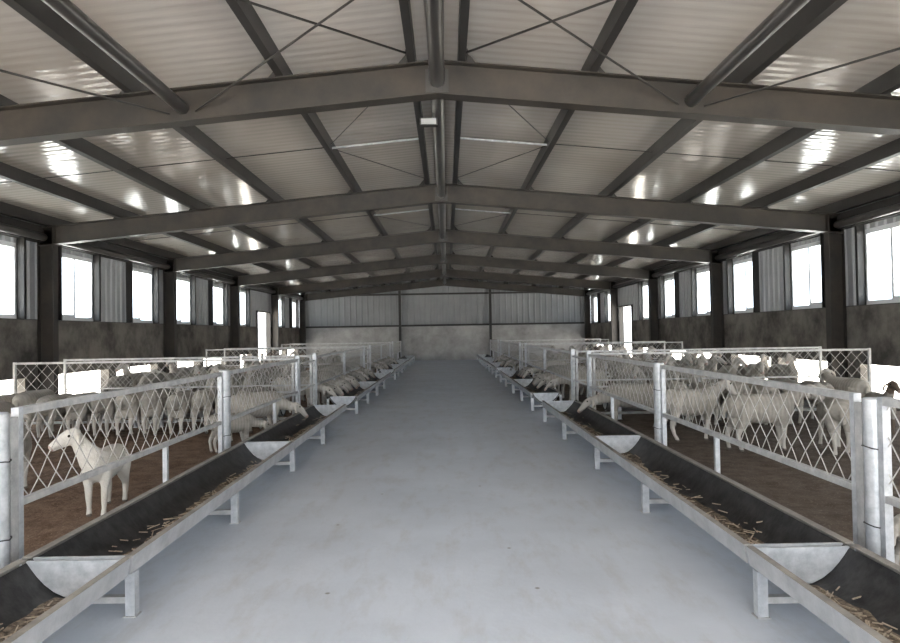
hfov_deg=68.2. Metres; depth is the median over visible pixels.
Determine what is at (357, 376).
sheep
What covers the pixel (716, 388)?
sheep
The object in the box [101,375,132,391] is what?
sheep
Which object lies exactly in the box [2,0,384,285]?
purlin
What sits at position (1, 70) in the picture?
rod
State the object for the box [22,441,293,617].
trough
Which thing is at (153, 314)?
window
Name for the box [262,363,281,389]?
sheep
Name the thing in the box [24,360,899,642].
floor
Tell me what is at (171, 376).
sheep
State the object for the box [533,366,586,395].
sheep
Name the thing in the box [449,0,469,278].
beam
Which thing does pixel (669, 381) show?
sheep
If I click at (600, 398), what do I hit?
sheep
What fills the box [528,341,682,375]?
fence
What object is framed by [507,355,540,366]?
sheep
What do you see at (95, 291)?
window
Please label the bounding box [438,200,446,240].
tube
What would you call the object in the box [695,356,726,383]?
sheep
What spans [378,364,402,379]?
trough
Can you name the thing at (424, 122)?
lamp
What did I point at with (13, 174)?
purlin
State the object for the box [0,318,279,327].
trim
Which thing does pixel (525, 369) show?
sheep
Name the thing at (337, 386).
sheep
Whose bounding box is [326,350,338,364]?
sheep
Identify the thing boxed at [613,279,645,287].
strut
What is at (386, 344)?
mesh fence
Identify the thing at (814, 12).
roof purlin
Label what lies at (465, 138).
rod
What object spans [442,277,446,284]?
tube
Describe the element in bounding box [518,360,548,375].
sheep
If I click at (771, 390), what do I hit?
sheep
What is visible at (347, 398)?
trough
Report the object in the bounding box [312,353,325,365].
sheep
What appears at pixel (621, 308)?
door
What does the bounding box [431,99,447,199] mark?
tube
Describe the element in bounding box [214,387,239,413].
sheep
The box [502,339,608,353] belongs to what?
fence
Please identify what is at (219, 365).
sheep
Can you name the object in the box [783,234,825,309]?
window
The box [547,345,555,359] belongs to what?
sheep
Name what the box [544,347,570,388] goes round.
mesh fence
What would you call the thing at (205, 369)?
sheep
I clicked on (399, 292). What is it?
post
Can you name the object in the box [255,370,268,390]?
sheep
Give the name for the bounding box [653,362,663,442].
fence post
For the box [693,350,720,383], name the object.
sheep
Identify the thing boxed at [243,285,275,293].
strut
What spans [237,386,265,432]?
sheep
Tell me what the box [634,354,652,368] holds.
sheep
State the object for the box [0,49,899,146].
roof beam
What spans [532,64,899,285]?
roof purlin
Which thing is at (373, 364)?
sheep
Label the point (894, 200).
trim
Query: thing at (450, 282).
frame
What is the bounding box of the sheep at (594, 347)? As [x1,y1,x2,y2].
[583,346,599,363]
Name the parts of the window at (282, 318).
frame, jamb post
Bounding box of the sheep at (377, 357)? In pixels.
[365,356,391,372]
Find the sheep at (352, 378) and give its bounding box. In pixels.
[334,369,359,386]
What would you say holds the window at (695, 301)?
in the wall at (875, 327)
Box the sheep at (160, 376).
[138,373,165,390]
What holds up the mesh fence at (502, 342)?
on the floor
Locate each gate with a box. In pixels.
[300,360,315,407]
[365,348,369,369]
[520,346,524,369]
[572,355,586,399]
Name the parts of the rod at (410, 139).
rod, diagonal rod, diagonal rod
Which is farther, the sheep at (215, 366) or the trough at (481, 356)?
the trough at (481, 356)
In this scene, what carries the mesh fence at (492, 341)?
on the floor
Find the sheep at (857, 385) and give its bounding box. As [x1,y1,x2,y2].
[818,368,870,401]
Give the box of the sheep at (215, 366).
[206,365,219,389]
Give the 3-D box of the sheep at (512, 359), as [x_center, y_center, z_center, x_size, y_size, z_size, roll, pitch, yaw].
[2.610,1.554,24.304,1.371,0.718,0.370,-1,-1,-10]
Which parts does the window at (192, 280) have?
sash, jamb post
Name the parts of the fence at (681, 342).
rail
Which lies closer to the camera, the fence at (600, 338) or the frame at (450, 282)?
the fence at (600, 338)
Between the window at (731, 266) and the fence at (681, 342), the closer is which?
the window at (731, 266)
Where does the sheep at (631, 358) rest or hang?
on the floor
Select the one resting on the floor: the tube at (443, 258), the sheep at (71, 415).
the sheep at (71, 415)
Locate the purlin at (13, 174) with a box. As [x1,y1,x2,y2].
[0,162,330,291]
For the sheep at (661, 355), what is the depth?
17.82 m
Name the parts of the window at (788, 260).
jamb post, frame, sash, jamb post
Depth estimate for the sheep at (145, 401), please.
10.47 m
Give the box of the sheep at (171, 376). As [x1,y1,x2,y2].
[150,369,188,392]
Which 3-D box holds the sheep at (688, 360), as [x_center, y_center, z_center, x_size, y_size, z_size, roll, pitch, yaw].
[5.412,1.233,15.648,0.360,0.972,1.243,-1,-1,-1]
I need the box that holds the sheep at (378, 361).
[354,357,388,372]
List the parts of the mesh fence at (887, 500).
rail, rail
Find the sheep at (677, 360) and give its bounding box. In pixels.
[674,353,690,363]
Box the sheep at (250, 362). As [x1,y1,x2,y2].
[241,354,254,366]
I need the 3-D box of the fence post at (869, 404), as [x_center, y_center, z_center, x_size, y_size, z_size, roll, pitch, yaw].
[2.436,1.006,3.798,0.138,1.138,0.138,-1,-1,0]
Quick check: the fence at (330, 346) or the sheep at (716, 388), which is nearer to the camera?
the sheep at (716, 388)
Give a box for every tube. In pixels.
[41,0,188,114]
[424,0,448,91]
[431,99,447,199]
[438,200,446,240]
[440,243,446,261]
[441,264,446,275]
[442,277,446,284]
[685,0,809,106]
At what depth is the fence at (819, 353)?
12.92 m
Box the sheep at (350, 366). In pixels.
[347,365,368,379]
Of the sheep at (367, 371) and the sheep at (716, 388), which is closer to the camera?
the sheep at (716, 388)
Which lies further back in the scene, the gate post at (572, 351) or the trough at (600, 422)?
the gate post at (572, 351)
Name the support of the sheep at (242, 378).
on the floor
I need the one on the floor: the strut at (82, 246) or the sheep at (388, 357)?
the sheep at (388, 357)
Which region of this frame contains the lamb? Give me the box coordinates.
[48,428,130,516]
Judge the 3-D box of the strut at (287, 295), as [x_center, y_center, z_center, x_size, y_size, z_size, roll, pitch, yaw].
[-8.325,-1.337,34.585,0.145,0.145,5.740,-1,-1,0]
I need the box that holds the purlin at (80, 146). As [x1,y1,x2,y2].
[0,94,357,288]
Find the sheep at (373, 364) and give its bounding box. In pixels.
[346,358,382,368]
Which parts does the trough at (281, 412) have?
leg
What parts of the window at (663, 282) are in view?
jamb post, frame, sash, jamb post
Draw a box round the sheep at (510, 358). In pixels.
[501,353,532,369]
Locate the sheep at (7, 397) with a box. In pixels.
[0,393,24,420]
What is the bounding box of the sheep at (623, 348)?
[619,346,630,358]
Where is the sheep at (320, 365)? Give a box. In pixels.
[320,365,365,392]
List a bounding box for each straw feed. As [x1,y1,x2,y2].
[0,597,63,642]
[109,460,262,554]
[285,416,325,440]
[555,408,601,435]
[620,452,764,543]
[809,584,899,642]
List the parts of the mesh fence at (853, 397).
post, support post, rail, rail, post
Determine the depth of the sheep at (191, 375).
14.72 m
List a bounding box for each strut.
[0,223,47,240]
[63,243,170,268]
[181,270,235,283]
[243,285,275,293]
[282,294,302,299]
[586,289,606,294]
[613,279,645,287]
[652,262,706,277]
[715,231,818,260]
[833,203,899,227]
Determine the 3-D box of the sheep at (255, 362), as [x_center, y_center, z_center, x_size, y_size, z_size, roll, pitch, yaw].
[-5.086,1.439,18.098,0.369,0.995,1.272,-1,-1,15]
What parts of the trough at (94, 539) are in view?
plate, leg, foot plate, rail, rail, leg, plate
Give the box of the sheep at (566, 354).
[562,347,572,364]
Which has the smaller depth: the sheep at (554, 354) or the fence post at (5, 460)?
the fence post at (5, 460)
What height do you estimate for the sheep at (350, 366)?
0.706 m
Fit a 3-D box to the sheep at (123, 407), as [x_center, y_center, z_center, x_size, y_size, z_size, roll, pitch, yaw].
[-5.109,1.465,10.981,0.374,0.697,1.320,-1,-1,1]
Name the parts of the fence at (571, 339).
rail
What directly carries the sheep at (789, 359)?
on the floor
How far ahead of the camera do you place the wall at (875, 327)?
16.59 m
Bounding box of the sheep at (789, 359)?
[768,353,797,381]
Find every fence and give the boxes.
[11,372,223,566]
[13,358,294,424]
[63,355,312,407]
[205,347,361,382]
[224,346,367,378]
[229,359,298,446]
[281,342,387,367]
[290,342,390,365]
[317,351,344,404]
[345,347,363,379]
[371,344,381,372]
[382,343,389,358]
[393,341,400,354]
[490,339,497,356]
[499,338,600,351]
[501,341,508,356]
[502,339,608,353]
[509,342,518,369]
[522,341,665,374]
[525,345,543,375]
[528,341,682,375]
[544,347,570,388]
[575,346,821,404]
[588,354,654,435]
[592,348,871,414]
[660,365,860,550]
[877,397,899,562]
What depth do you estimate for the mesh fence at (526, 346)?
18.45 m
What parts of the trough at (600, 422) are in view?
leg, plate, leg, rail, rail, plate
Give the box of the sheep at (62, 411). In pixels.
[36,393,74,438]
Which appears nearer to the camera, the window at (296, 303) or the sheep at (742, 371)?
the sheep at (742, 371)
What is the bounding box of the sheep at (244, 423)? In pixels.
[204,412,270,452]
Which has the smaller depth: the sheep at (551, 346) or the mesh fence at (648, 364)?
the mesh fence at (648, 364)
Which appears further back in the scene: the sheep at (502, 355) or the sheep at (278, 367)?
the sheep at (502, 355)
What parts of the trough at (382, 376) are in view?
plate, rail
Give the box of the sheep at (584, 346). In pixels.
[578,345,588,365]
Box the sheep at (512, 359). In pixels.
[503,354,537,372]
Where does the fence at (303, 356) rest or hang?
on the floor
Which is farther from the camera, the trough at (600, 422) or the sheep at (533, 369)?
the sheep at (533, 369)
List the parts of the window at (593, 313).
jamb post, frame, jamb post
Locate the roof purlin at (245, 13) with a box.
[225,0,414,281]
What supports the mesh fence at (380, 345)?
on the floor
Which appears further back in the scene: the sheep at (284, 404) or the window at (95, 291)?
the window at (95, 291)
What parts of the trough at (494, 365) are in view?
plate, plate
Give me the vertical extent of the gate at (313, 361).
0.960 m
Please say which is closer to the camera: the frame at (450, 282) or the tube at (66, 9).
the tube at (66, 9)
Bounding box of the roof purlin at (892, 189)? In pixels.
[584,180,899,289]
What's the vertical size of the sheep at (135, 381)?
0.994 m
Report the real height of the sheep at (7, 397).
0.688 m
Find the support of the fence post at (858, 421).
on the floor
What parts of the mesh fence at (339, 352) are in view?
rail, rail, post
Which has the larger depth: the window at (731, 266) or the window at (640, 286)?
the window at (640, 286)
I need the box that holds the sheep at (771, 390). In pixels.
[745,383,778,425]
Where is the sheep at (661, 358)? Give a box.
[641,357,666,383]
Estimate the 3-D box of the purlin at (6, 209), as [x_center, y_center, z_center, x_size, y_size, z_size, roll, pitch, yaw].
[-8.189,-1.987,16.694,0.085,0.208,42.400,-1,-1,0]
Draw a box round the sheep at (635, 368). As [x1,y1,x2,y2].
[630,367,645,383]
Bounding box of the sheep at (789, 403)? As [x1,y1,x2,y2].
[720,384,824,451]
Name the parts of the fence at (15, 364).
post, rail, rail, rail, post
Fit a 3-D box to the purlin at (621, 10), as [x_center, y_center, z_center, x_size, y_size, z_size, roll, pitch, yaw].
[1.554,-2.736,16.758,0.085,0.208,42.400,-1,-1,0]
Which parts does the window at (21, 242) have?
frame, jamb post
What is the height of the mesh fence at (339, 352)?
1.150 m
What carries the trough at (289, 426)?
on the floor
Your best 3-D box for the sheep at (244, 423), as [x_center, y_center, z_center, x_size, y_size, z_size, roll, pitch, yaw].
[-2.848,1.492,9.069,0.986,0.511,0.257,0,-1,-36]
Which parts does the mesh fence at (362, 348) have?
rail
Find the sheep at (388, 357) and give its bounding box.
[366,353,396,363]
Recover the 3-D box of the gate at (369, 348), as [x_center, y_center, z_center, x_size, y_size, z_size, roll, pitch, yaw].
[-2.656,1.361,21.301,0.030,0.960,1.530,-1,-1,0]
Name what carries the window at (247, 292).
in the wall at (103, 339)
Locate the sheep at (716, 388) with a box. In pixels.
[653,379,736,441]
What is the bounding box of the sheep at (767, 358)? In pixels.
[747,354,769,379]
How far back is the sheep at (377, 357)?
25.88 m
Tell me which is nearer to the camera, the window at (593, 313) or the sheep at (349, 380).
the sheep at (349, 380)
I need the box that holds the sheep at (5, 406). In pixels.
[0,401,14,413]
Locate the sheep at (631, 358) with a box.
[612,357,639,383]
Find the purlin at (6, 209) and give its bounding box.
[0,201,304,293]
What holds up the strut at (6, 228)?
attached to the wall at (103, 339)
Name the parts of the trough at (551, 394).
leg, rail, plate, leg, plate, rail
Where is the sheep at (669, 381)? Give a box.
[666,380,689,427]
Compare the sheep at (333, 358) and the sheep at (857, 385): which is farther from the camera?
the sheep at (333, 358)
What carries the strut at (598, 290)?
attached to the wall at (875, 327)
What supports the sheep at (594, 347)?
on the floor
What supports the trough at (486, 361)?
on the floor
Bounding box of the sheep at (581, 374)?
[544,369,607,400]
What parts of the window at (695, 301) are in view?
jamb post, sash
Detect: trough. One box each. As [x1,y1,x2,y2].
[0,557,130,642]
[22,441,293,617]
[25,412,152,429]
[160,409,285,427]
[241,404,346,471]
[327,381,378,413]
[357,372,390,394]
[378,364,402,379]
[391,360,407,369]
[398,355,414,365]
[477,354,493,364]
[483,359,497,368]
[488,362,512,377]
[499,370,534,386]
[511,379,561,410]
[542,400,644,452]
[591,435,853,562]
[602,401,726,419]
[746,544,899,642]
[803,400,848,406]
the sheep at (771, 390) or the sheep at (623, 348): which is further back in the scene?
the sheep at (623, 348)
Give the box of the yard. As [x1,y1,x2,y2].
[0,344,899,398]
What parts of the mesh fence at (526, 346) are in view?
rail, rail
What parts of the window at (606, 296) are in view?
jamb post, frame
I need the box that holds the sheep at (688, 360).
[675,354,692,387]
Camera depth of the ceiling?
9.72 m
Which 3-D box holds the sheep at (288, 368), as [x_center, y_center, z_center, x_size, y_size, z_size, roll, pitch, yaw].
[-4.357,1.437,18.124,0.395,0.977,1.184,-1,-1,-12]
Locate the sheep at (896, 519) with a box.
[893,514,899,565]
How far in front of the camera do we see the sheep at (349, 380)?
15.91 m
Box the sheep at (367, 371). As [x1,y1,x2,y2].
[330,362,375,377]
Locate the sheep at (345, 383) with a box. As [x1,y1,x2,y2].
[300,372,351,402]
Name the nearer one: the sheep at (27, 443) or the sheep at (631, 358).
the sheep at (27, 443)
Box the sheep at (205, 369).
[200,366,210,373]
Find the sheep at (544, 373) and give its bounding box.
[532,365,581,392]
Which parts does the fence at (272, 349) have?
rail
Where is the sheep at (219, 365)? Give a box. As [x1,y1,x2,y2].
[216,363,241,389]
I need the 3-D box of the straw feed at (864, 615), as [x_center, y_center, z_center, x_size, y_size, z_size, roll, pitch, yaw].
[1.904,1.328,1.692,0.392,0.154,3.832,-1,-1,0]
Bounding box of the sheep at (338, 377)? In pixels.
[301,371,352,401]
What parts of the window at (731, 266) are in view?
jamb post, frame, sash, jamb post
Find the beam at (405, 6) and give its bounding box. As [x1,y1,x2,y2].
[399,0,439,278]
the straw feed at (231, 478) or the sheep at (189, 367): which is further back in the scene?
the sheep at (189, 367)
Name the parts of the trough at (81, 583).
rail, plate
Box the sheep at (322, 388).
[270,377,336,405]
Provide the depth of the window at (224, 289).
24.38 m
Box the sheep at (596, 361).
[595,352,605,385]
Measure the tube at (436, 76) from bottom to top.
0.260 m
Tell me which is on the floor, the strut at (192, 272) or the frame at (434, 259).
the frame at (434, 259)
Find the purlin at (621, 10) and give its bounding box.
[475,0,637,280]
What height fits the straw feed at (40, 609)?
0.168 m
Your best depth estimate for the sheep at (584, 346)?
25.83 m
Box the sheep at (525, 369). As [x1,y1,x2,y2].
[520,360,554,376]
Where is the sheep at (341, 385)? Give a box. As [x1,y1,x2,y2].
[300,374,348,404]
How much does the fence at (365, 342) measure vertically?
1.170 m
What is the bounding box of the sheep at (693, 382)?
[687,374,719,425]
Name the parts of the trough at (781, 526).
leg, plate, leg, rail, plate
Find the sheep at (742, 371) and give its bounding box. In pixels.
[736,361,766,378]
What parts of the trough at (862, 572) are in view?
leg, foot plate, plate, rail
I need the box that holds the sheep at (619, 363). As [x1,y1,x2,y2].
[616,355,633,383]
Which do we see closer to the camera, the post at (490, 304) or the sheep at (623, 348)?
the sheep at (623, 348)
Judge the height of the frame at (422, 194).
4.740 m
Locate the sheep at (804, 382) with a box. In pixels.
[800,380,833,419]
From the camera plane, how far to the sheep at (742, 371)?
14.24 m
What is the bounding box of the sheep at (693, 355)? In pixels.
[689,350,703,365]
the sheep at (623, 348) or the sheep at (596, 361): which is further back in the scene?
the sheep at (623, 348)
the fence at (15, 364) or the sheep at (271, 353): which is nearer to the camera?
the fence at (15, 364)
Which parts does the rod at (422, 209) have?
rod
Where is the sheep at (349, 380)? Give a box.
[306,369,357,397]
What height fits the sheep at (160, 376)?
0.747 m
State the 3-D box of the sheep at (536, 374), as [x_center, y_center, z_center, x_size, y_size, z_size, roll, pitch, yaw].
[2.721,1.448,17.034,1.285,0.678,0.364,-1,-1,4]
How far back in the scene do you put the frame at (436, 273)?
31.63 m
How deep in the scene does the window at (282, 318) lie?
33.73 m
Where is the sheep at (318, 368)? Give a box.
[318,368,359,384]
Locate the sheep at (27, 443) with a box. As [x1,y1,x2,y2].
[10,414,31,488]
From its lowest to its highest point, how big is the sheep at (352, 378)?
0.696 m
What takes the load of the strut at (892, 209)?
attached to the wall at (875, 327)
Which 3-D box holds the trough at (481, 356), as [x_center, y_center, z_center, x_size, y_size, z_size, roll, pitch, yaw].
[1.784,1.929,34.132,0.638,0.357,4.500,-1,-1,0]
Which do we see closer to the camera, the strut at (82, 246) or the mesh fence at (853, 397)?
the mesh fence at (853, 397)
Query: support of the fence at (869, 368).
on the floor
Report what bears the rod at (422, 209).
attached to the roof purlin at (245, 13)
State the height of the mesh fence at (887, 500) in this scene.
1.150 m
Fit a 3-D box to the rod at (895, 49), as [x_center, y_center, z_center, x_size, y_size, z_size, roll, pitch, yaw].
[4.178,-2.456,5.805,0.022,0.087,4.300,0,-1,-37]
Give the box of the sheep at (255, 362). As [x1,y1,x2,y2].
[251,358,276,390]
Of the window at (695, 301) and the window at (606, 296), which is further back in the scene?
the window at (606, 296)
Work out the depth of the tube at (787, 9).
6.02 m
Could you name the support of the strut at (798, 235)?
attached to the wall at (875, 327)
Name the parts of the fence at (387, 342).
rail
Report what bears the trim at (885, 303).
attached to the wall at (875, 327)
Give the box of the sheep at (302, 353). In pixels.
[300,352,308,370]
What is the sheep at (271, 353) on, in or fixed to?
on the floor
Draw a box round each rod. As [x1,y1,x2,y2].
[0,69,169,114]
[0,107,423,182]
[125,209,428,241]
[195,0,353,111]
[239,0,405,53]
[455,182,757,231]
[457,105,899,177]
[466,0,612,53]
[518,0,678,104]
[704,47,899,106]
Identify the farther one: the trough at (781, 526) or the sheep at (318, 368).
the sheep at (318, 368)
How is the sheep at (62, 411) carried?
on the floor
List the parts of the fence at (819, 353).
post, rail, rail, post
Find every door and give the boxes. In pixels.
[256,310,270,355]
[619,304,632,349]
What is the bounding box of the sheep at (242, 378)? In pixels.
[230,373,244,388]
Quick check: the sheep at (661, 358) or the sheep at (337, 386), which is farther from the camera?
the sheep at (661, 358)
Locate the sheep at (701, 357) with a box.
[680,355,707,383]
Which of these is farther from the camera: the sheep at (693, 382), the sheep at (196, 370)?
the sheep at (196, 370)
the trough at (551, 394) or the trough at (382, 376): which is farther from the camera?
the trough at (382, 376)
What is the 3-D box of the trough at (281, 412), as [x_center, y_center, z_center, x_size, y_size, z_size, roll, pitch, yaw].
[-4.074,1.643,11.816,2.250,0.357,0.638,-1,-1,0]
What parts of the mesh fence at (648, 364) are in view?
post, support post, rail, rail, post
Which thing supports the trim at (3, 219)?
attached to the wall at (103, 339)
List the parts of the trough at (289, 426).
plate, rail, leg, rail, leg, plate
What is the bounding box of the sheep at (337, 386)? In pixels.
[287,375,343,404]
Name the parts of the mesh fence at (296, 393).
post, rail, rail, support post, post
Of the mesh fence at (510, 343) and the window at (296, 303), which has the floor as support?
the mesh fence at (510, 343)
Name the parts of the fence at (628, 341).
rail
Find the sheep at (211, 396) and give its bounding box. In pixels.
[190,388,217,433]
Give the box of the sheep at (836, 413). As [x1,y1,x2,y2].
[810,382,850,456]
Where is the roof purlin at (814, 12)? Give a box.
[504,0,847,283]
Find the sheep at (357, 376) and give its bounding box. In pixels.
[312,366,364,381]
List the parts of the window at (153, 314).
jamb post, sash, frame, jamb post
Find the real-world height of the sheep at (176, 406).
0.674 m
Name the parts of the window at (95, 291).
jamb post, sash, frame, jamb post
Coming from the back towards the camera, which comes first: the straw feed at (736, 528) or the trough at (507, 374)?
the trough at (507, 374)
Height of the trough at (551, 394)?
0.357 m
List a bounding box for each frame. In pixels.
[37,179,847,393]
[163,225,724,390]
[230,250,658,366]
[271,267,618,354]
[299,278,590,357]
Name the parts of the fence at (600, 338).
rail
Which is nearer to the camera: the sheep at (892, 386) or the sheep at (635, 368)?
the sheep at (892, 386)
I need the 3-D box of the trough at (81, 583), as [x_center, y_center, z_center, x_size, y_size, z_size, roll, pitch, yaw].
[-2.047,1.435,1.670,0.638,0.357,3.910,-1,-1,0]
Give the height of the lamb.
0.785 m
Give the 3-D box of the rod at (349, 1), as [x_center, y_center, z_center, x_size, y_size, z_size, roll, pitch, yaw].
[-1.657,-2.714,6.619,2.989,0.638,0.022,-2,-1,36]
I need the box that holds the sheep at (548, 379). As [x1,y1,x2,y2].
[537,367,592,398]
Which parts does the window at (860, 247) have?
jamb post, sash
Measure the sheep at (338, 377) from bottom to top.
0.713 m
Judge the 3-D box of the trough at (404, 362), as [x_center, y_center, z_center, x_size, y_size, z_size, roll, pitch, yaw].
[-2.187,1.895,28.275,0.638,0.357,3.770,-1,-1,0]
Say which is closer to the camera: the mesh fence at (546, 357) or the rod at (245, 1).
the rod at (245, 1)
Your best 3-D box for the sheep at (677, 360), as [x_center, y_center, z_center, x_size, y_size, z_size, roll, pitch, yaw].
[6.314,1.270,18.116,0.354,0.955,1.220,-1,-1,4]
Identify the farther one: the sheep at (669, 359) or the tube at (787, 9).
the sheep at (669, 359)
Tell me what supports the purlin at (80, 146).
on the frame
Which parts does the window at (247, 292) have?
frame, jamb post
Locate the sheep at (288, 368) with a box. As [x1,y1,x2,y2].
[283,357,294,376]
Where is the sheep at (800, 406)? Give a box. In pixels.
[774,379,803,425]
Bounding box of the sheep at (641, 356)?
[638,346,656,359]
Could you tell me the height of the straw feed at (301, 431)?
0.146 m
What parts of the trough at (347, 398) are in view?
plate, leg, plate, rail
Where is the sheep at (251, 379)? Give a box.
[243,363,262,387]
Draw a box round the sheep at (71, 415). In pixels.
[65,392,104,431]
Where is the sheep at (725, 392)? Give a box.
[718,380,750,426]
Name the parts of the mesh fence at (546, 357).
post, rail, rail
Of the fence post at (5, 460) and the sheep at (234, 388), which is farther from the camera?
the sheep at (234, 388)
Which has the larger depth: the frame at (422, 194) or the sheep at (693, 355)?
the sheep at (693, 355)
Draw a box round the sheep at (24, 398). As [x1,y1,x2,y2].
[12,389,55,435]
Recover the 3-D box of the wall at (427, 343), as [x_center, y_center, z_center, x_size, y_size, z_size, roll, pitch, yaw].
[-0.274,-0.184,38.018,16.500,4.884,0.220,-1,-1,0]
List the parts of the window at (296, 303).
jamb post, frame, jamb post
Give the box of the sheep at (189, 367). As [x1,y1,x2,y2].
[188,365,201,374]
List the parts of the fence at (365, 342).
rail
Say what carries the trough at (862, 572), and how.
on the floor
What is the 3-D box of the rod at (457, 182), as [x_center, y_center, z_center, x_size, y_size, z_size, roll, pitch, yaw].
[3.936,-2.548,16.668,7.641,0.743,5.726,-1,-1,0]
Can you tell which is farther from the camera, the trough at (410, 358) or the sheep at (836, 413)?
the trough at (410, 358)
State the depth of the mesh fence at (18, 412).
4.93 m
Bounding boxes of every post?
[0,412,11,568]
[10,417,18,562]
[219,370,230,449]
[295,356,300,404]
[312,353,316,405]
[398,291,401,357]
[489,289,491,355]
[519,342,521,369]
[570,349,575,401]
[586,351,590,397]
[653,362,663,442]
[854,402,865,547]
[861,397,880,555]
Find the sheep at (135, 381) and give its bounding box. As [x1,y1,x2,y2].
[115,363,149,386]
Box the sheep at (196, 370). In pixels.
[191,366,206,388]
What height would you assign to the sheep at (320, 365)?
0.737 m
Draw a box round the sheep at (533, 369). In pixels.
[522,360,567,378]
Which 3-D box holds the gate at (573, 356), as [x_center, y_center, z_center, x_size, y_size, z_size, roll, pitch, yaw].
[2.392,1.120,12.160,0.030,0.960,1.370,-1,-1,0]
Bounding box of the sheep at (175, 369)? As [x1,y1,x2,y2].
[166,359,190,374]
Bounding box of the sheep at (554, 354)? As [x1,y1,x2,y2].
[551,348,564,359]
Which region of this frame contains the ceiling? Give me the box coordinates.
[0,0,899,285]
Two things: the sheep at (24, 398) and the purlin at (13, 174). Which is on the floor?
the sheep at (24, 398)
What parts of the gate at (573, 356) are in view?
rail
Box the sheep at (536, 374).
[533,365,570,387]
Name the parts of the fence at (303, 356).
post, rail, rail, post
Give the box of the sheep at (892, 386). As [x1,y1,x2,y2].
[864,380,899,435]
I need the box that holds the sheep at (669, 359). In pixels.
[663,354,679,381]
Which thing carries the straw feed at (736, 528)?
in the trough at (781, 526)
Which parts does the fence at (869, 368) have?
post, rail, rail, rail, post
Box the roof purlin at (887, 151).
[559,138,899,287]
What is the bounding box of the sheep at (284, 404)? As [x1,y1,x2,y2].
[231,391,307,441]
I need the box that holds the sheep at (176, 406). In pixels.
[166,390,192,435]
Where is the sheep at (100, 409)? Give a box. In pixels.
[90,390,124,436]
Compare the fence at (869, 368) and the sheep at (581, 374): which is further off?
the sheep at (581, 374)
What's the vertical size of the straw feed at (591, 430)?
0.152 m
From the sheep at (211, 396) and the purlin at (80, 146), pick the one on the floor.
the sheep at (211, 396)
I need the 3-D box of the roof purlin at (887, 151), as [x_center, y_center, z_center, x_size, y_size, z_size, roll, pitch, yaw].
[6.361,-2.364,16.777,0.085,0.208,42.400,-1,-1,0]
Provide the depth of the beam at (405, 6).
8.74 m
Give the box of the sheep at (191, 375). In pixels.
[174,374,205,392]
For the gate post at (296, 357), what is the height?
1.200 m
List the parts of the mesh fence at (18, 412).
post, rail, rail, support post, post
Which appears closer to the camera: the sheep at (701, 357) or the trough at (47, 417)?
the trough at (47, 417)
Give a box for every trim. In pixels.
[0,215,300,299]
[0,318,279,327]
[306,292,584,327]
[588,195,899,295]
[603,303,895,322]
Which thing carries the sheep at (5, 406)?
on the floor
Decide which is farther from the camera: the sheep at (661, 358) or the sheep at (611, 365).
the sheep at (611, 365)
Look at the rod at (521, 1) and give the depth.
6.69 m
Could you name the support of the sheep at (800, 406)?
on the floor
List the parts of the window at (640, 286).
jamb post, frame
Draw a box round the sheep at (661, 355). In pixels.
[643,354,664,366]
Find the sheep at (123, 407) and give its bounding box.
[114,391,165,435]
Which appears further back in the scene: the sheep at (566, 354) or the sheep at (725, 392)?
the sheep at (566, 354)
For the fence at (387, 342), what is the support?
on the floor
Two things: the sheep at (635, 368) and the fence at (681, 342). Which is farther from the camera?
the fence at (681, 342)
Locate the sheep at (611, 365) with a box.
[608,352,620,382]
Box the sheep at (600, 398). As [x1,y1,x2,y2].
[577,383,653,427]
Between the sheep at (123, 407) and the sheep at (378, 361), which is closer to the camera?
the sheep at (123, 407)
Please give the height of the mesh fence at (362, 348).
1.150 m
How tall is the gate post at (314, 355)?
1.200 m
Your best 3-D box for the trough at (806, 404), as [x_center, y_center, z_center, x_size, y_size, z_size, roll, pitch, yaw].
[6.175,1.473,11.873,2.250,0.357,0.638,-1,-1,0]
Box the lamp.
[420,113,437,126]
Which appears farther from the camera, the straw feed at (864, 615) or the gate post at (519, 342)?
the gate post at (519, 342)
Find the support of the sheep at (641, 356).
on the floor
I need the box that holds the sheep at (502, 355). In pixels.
[494,351,524,367]
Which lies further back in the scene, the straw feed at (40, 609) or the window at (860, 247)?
the window at (860, 247)
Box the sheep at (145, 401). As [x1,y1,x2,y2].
[139,388,170,435]
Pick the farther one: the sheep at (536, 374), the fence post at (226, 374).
the sheep at (536, 374)
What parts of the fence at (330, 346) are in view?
rail, rail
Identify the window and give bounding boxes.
[0,238,26,318]
[58,246,100,321]
[126,262,158,322]
[176,276,195,324]
[208,280,227,325]
[240,289,249,325]
[279,296,284,327]
[289,298,298,327]
[591,293,600,322]
[604,291,610,321]
[638,282,648,319]
[659,273,679,318]
[691,268,709,315]
[726,252,759,313]
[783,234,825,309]
[855,221,899,304]
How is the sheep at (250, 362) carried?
on the floor
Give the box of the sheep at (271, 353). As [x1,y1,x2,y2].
[267,352,279,365]
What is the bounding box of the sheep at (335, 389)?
[286,376,342,398]
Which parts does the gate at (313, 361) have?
rail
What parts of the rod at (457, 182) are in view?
rod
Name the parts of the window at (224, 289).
jamb post, sash, frame, jamb post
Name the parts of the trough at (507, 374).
rail, plate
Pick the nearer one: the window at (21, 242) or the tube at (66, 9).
the tube at (66, 9)
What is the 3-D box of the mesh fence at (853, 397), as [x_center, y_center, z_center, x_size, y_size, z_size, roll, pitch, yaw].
[2.426,1.033,5.743,0.046,1.150,3.585,-1,-1,0]
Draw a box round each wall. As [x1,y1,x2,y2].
[0,214,299,392]
[301,277,588,362]
[590,194,899,410]
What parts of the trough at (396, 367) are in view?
plate, plate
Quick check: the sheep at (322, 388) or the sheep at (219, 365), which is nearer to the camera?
the sheep at (322, 388)
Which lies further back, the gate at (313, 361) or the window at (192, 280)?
the window at (192, 280)
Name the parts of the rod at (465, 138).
diagonal rod, diagonal rod, rod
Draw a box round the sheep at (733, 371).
[718,357,747,381]

